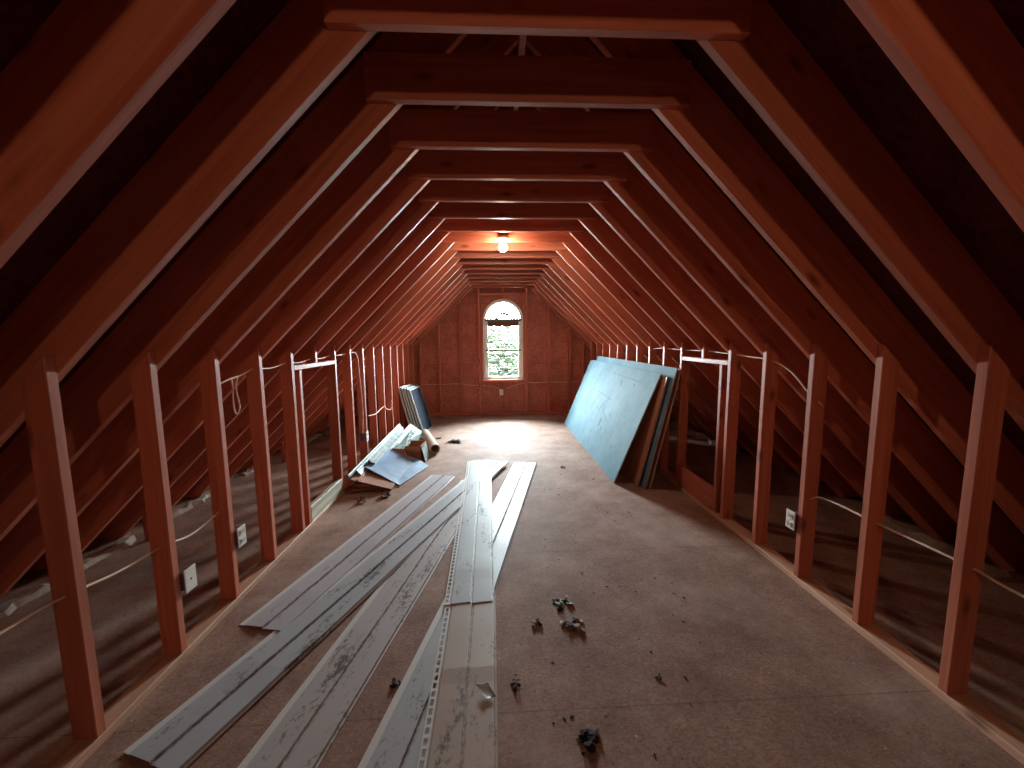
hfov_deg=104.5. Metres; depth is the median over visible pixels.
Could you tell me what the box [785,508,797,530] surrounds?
wall outlet
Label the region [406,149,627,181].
tie
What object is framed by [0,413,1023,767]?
floor
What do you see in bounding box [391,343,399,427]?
stud
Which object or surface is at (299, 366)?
header
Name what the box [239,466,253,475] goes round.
scrap
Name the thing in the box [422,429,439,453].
cardboard tube
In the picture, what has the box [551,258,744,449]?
rafter
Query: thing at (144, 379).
stud
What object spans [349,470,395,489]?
carton
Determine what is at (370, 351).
stud
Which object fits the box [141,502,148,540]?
post
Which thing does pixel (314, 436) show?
scrap
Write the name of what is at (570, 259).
rafter
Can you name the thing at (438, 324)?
stud
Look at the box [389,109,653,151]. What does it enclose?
tie
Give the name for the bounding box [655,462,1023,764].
plate
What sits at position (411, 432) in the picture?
paper
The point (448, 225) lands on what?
tie
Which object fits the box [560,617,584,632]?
scrap
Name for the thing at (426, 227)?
rafter
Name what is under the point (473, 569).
panel
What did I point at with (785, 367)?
cable
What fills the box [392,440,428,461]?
open cardboard box
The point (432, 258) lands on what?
rafter
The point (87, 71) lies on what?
rafter
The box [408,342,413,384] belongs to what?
stud
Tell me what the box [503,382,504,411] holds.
stud
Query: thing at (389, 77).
tie
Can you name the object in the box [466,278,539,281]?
tie
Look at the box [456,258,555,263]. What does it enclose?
tie
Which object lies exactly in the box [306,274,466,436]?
rafter
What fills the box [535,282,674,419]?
rafter
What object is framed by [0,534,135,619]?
scrap
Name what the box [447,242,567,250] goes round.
tie
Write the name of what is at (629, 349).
stud
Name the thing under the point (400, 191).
rafter
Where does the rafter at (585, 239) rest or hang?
attached to the ceiling at (830, 31)
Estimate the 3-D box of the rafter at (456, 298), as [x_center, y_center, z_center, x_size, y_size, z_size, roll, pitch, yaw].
[-1.901,-1.007,7.409,3.406,3.404,0.038,-1,6,-3]
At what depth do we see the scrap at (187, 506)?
3.67 m
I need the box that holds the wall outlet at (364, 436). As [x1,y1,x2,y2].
[360,431,368,441]
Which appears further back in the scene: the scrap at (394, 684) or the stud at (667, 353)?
the stud at (667, 353)
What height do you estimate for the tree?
7.985 m
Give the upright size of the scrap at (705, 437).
0.095 m
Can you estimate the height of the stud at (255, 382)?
1.441 m
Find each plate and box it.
[45,423,408,767]
[429,411,568,414]
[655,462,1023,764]
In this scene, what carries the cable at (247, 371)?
attached to the stud at (331, 370)
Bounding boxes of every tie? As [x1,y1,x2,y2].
[322,0,751,40]
[363,52,691,108]
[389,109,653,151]
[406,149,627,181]
[419,180,608,202]
[428,202,594,219]
[435,219,583,231]
[442,232,574,242]
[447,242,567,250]
[452,251,561,257]
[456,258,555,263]
[458,264,550,269]
[462,270,546,273]
[464,274,542,277]
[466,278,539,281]
[468,282,536,284]
[469,285,534,287]
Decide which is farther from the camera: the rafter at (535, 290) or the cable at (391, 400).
the rafter at (535, 290)
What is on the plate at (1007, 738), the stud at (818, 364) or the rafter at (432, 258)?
the stud at (818, 364)
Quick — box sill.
[483,380,523,381]
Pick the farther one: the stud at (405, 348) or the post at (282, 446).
the stud at (405, 348)
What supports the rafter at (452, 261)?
attached to the ceiling at (245, 20)
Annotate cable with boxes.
[0,510,220,634]
[221,352,362,432]
[368,400,391,415]
[422,384,498,388]
[654,348,822,406]
[810,496,1023,597]
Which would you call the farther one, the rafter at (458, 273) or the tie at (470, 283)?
the tie at (470, 283)
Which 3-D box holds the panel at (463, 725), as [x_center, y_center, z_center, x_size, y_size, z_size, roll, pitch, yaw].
[-0.194,1.343,1.411,0.285,0.022,1.920,-1,7,-3]
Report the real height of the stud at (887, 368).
1.441 m
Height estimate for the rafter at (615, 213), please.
3.404 m
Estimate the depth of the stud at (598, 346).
7.15 m
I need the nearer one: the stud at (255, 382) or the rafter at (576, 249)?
the stud at (255, 382)
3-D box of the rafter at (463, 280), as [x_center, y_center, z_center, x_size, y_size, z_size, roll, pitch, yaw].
[-1.863,-0.916,6.602,3.406,3.404,0.038,-1,6,-3]
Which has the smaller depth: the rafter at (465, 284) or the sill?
the rafter at (465, 284)
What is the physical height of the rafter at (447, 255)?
3.404 m
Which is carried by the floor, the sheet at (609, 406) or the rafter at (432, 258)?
the sheet at (609, 406)
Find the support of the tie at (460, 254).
attached to the rafter at (452, 261)
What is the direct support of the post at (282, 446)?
on the floor
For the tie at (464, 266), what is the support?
attached to the rafter at (458, 273)
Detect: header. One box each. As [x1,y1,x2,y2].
[294,360,334,369]
[479,293,525,294]
[682,356,727,364]
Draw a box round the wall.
[354,288,590,415]
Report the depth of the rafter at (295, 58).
1.33 m
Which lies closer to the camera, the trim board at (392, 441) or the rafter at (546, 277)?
the trim board at (392, 441)
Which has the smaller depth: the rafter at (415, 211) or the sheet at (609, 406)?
the rafter at (415, 211)
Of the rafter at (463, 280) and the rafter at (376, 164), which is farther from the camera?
the rafter at (463, 280)
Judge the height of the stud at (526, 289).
2.761 m
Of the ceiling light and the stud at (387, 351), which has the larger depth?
the stud at (387, 351)
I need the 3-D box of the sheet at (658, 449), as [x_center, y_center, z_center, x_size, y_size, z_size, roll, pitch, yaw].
[1.465,0.301,5.341,0.292,1.211,2.800,-1,6,-3]
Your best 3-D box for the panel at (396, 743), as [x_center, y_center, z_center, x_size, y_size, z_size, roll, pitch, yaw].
[-0.130,1.172,3.088,0.285,0.018,3.640,1,7,9]
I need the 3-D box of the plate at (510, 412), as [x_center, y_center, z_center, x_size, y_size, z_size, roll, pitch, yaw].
[-0.186,0.594,8.143,3.467,0.038,0.089,-1,6,-3]
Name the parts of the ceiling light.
bulb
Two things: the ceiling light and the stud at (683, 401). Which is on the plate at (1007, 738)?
the stud at (683, 401)
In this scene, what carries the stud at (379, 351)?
on the plate at (77, 752)
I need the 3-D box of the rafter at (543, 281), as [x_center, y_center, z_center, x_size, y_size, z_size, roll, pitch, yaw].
[1.577,-0.963,6.758,3.406,3.404,0.038,-1,6,-3]
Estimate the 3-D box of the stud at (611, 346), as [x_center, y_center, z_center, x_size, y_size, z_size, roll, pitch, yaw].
[1.614,0.028,6.423,0.089,1.441,0.038,-1,6,-3]
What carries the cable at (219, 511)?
attached to the stud at (40, 392)
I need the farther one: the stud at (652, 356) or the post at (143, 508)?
the stud at (652, 356)
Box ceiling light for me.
[497,232,508,251]
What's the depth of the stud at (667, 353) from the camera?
4.43 m
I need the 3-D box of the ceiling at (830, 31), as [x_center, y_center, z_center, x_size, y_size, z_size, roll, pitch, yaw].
[1.906,-0.412,3.050,3.750,3.780,10.410,-1,6,-3]
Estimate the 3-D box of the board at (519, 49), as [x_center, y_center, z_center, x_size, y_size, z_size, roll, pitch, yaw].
[0.021,-2.026,2.730,0.036,0.357,10.270,-1,6,-3]
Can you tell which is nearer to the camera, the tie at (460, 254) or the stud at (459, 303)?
the tie at (460, 254)
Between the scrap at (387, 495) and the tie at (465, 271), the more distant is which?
the tie at (465, 271)
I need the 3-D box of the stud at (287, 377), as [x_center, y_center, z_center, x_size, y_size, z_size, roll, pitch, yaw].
[-1.687,0.438,3.039,0.089,1.441,0.038,-1,6,-3]
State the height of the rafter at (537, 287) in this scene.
3.404 m
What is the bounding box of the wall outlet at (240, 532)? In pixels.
[234,524,246,547]
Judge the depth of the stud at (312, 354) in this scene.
3.35 m
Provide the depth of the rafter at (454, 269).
5.39 m
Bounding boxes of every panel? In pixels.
[123,461,507,767]
[237,480,462,767]
[239,475,453,630]
[358,462,536,767]
[398,384,410,423]
[400,383,413,425]
[403,385,417,428]
[406,385,421,430]
[408,386,431,429]
[417,589,497,767]
[444,460,493,604]
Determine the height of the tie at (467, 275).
0.184 m
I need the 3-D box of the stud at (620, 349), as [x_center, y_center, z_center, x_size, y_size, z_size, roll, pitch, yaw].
[1.633,0.073,6.020,0.089,1.441,0.038,-1,6,-3]
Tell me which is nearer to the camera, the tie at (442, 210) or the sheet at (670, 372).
the tie at (442, 210)
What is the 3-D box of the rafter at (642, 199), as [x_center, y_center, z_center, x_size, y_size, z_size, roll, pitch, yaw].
[1.766,-0.510,2.723,3.406,3.404,0.038,-1,6,-3]
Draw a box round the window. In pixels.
[483,299,524,380]
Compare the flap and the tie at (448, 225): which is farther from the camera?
the tie at (448, 225)
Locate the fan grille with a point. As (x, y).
(507, 314)
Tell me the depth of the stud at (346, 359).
4.23 m
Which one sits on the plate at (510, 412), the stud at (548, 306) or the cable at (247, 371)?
the stud at (548, 306)
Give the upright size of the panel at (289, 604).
0.018 m
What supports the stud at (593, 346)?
on the plate at (1007, 738)
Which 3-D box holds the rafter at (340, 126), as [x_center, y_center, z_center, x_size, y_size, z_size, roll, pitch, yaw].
[-1.637,-0.371,1.761,3.406,3.404,0.038,-1,6,-3]
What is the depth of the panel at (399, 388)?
6.24 m
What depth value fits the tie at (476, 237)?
4.11 m
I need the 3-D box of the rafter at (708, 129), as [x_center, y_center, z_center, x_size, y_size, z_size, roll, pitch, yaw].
[1.804,-0.419,1.917,3.406,3.404,0.038,-1,6,-3]
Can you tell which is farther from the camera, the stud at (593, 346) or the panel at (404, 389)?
the stud at (593, 346)
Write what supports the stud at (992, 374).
on the plate at (1007, 738)
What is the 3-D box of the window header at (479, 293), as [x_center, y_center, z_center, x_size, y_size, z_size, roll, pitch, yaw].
[-0.187,-1.793,7.874,0.915,0.036,0.089,-1,6,-3]
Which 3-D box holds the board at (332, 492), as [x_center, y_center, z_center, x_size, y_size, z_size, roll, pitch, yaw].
[-1.675,1.034,3.574,0.038,0.136,0.660,-1,6,-3]
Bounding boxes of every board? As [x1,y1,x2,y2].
[311,479,342,521]
[347,423,402,481]
[356,425,403,475]
[368,430,404,463]
[511,35,526,110]
[677,465,713,509]
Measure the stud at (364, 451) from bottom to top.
1.441 m
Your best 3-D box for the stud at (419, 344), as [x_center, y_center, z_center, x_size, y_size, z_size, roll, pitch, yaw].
[-1.835,-0.207,7.976,0.038,1.619,0.089,-1,6,-3]
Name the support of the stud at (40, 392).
on the plate at (77, 752)
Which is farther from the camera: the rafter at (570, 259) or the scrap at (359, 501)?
the rafter at (570, 259)
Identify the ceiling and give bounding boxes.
[0,0,383,453]
[586,0,1023,536]
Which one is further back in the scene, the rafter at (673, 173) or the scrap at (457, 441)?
the scrap at (457, 441)
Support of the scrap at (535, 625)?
on the floor
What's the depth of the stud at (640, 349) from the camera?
5.13 m
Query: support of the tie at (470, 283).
attached to the rafter at (456, 298)
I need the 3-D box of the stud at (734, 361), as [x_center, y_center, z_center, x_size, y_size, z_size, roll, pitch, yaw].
[1.765,0.391,3.196,0.089,1.441,0.038,-1,6,-3]
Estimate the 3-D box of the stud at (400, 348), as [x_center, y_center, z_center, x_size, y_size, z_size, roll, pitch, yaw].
[-1.857,0.030,6.670,0.089,1.441,0.038,-1,6,-3]
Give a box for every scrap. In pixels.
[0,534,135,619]
[172,490,210,517]
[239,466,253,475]
[306,434,320,442]
[356,496,367,504]
[378,491,390,498]
[389,678,400,688]
[447,439,460,443]
[510,674,520,691]
[531,618,541,628]
[552,595,572,611]
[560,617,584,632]
[576,728,598,756]
[654,673,664,683]
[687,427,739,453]
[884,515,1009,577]
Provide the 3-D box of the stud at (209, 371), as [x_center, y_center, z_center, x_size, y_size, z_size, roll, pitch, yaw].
[-1.649,0.529,2.233,0.089,1.441,0.038,-1,6,-3]
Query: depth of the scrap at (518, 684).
1.75 m
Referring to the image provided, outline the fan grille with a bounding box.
[496,304,513,318]
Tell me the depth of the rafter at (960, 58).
1.01 m
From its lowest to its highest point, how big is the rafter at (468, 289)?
3.404 m
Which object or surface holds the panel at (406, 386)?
on the floor
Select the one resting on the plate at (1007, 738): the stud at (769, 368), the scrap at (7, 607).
the stud at (769, 368)
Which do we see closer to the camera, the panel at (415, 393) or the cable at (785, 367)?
the cable at (785, 367)
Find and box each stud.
[20,355,105,739]
[130,352,186,654]
[198,350,239,598]
[245,348,277,559]
[279,347,304,531]
[294,369,311,524]
[305,346,316,362]
[325,345,343,490]
[341,345,356,473]
[355,344,368,460]
[366,344,377,450]
[376,343,386,441]
[384,343,393,433]
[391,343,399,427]
[397,343,405,427]
[403,343,409,422]
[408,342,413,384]
[418,342,422,394]
[437,322,441,412]
[458,301,462,412]
[477,288,481,412]
[480,295,483,412]
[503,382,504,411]
[523,295,525,411]
[525,288,527,411]
[548,306,549,411]
[568,328,570,410]
[581,341,583,381]
[591,341,595,359]
[596,341,601,360]
[602,341,607,356]
[609,341,614,357]
[617,341,623,359]
[626,341,632,360]
[636,341,643,362]
[648,342,656,364]
[659,342,671,469]
[675,342,690,482]
[701,342,712,357]
[712,364,727,512]
[720,343,741,518]
[752,343,778,543]
[794,344,828,577]
[852,345,899,624]
[938,346,1009,694]
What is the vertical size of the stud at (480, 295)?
2.362 m
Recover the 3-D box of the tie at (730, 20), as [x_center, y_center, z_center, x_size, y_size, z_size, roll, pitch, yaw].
[0.096,-1.252,1.295,1.394,0.184,0.038,-1,6,-3]
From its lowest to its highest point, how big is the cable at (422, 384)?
0.144 m
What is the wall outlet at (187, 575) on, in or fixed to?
attached to the stud at (144, 379)
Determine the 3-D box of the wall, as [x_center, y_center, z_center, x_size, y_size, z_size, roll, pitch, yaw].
[-0.204,-0.984,8.020,7.500,3.701,0.020,-1,6,-3]
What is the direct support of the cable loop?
hanging from the cable at (247, 371)
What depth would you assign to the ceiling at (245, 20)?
1.25 m
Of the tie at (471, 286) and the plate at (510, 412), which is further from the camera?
the plate at (510, 412)
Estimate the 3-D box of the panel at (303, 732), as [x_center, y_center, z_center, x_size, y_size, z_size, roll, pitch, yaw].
[-0.678,1.243,2.506,0.285,0.018,3.638,0,7,8]
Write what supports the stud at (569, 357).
on the plate at (510, 412)
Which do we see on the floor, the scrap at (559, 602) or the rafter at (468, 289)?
the scrap at (559, 602)
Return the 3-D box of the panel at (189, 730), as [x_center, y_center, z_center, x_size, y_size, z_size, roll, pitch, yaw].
[-0.745,1.159,3.152,0.285,0.021,3.651,2,7,18]
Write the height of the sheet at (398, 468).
0.168 m
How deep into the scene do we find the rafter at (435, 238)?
3.78 m
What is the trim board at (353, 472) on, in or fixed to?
on the carton at (369, 478)
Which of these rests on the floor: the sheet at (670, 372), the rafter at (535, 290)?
the sheet at (670, 372)
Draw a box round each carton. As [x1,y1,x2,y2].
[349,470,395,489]
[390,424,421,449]
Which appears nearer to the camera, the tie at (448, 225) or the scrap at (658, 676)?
the scrap at (658, 676)
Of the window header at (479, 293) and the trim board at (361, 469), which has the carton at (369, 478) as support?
the trim board at (361, 469)
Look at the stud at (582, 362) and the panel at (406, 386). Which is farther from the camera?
the stud at (582, 362)
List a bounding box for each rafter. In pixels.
[0,0,236,268]
[0,0,377,446]
[0,32,467,541]
[0,34,518,599]
[29,49,513,569]
[94,106,510,539]
[170,215,444,507]
[182,231,449,497]
[228,242,454,477]
[238,251,457,470]
[269,258,460,457]
[278,264,462,450]
[306,270,464,435]
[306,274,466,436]
[318,278,468,430]
[328,282,469,425]
[340,285,470,420]
[354,288,471,410]
[519,106,907,515]
[525,45,957,539]
[526,35,1023,570]
[531,288,590,348]
[533,285,601,355]
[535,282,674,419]
[537,278,677,421]
[540,274,696,428]
[544,270,710,434]
[546,264,715,438]
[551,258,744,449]
[556,250,756,458]
[562,240,791,468]
[569,227,822,480]
[578,211,859,496]
[589,37,1023,534]
[696,0,1023,430]
[844,0,1023,231]
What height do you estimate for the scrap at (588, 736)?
0.027 m
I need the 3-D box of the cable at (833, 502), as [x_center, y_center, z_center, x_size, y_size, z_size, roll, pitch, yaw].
[1.906,0.911,0.256,0.011,0.069,4.327,-1,6,-3]
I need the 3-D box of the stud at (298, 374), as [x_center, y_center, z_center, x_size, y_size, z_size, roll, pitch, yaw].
[-1.691,0.515,3.162,0.089,1.262,0.038,-1,6,-3]
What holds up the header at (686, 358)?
on the stud at (723, 370)
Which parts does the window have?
meeting rail, rail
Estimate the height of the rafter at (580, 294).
3.404 m
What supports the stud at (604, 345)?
on the plate at (1007, 738)
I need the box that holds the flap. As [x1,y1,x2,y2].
[477,683,495,697]
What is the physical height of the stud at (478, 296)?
2.801 m
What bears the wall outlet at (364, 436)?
attached to the stud at (364, 451)
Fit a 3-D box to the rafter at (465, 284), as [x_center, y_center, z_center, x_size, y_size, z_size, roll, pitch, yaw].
[-1.882,-0.961,7.005,3.406,3.404,0.038,-1,6,-3]
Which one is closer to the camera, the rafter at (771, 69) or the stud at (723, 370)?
the rafter at (771, 69)
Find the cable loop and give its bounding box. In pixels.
[231,377,240,414]
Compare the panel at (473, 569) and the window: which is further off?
the window
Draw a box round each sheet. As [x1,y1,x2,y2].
[365,449,428,485]
[564,360,661,482]
[597,356,677,488]
[621,376,668,485]
[646,369,681,487]
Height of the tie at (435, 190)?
0.184 m
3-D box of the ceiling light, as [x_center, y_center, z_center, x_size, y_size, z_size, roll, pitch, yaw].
[-0.091,-1.452,4.055,0.124,0.190,0.124,-1,6,-3]
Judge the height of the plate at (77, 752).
0.038 m
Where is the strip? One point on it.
(355, 488)
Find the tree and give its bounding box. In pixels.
[488,326,517,375]
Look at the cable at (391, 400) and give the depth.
5.34 m
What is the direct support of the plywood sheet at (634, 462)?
on the floor
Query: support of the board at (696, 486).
on the plate at (1007, 738)
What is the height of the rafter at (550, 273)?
3.404 m
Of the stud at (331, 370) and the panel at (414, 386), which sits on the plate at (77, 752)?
the stud at (331, 370)
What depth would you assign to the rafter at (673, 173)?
2.29 m
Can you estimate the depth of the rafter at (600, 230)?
3.51 m
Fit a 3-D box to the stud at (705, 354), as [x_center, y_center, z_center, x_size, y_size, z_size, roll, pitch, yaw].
[1.741,-0.300,3.526,0.089,0.141,0.038,-1,6,-3]
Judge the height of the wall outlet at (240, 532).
0.118 m
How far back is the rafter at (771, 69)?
1.44 m
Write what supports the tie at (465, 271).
attached to the rafter at (452, 286)
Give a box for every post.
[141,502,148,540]
[280,441,285,461]
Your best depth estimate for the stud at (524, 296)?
7.98 m
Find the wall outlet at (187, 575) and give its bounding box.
[178,563,196,593]
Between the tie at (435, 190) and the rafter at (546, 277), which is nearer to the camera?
the tie at (435, 190)
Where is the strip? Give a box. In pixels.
[350,484,400,491]
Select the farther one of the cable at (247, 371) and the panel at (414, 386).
the panel at (414, 386)

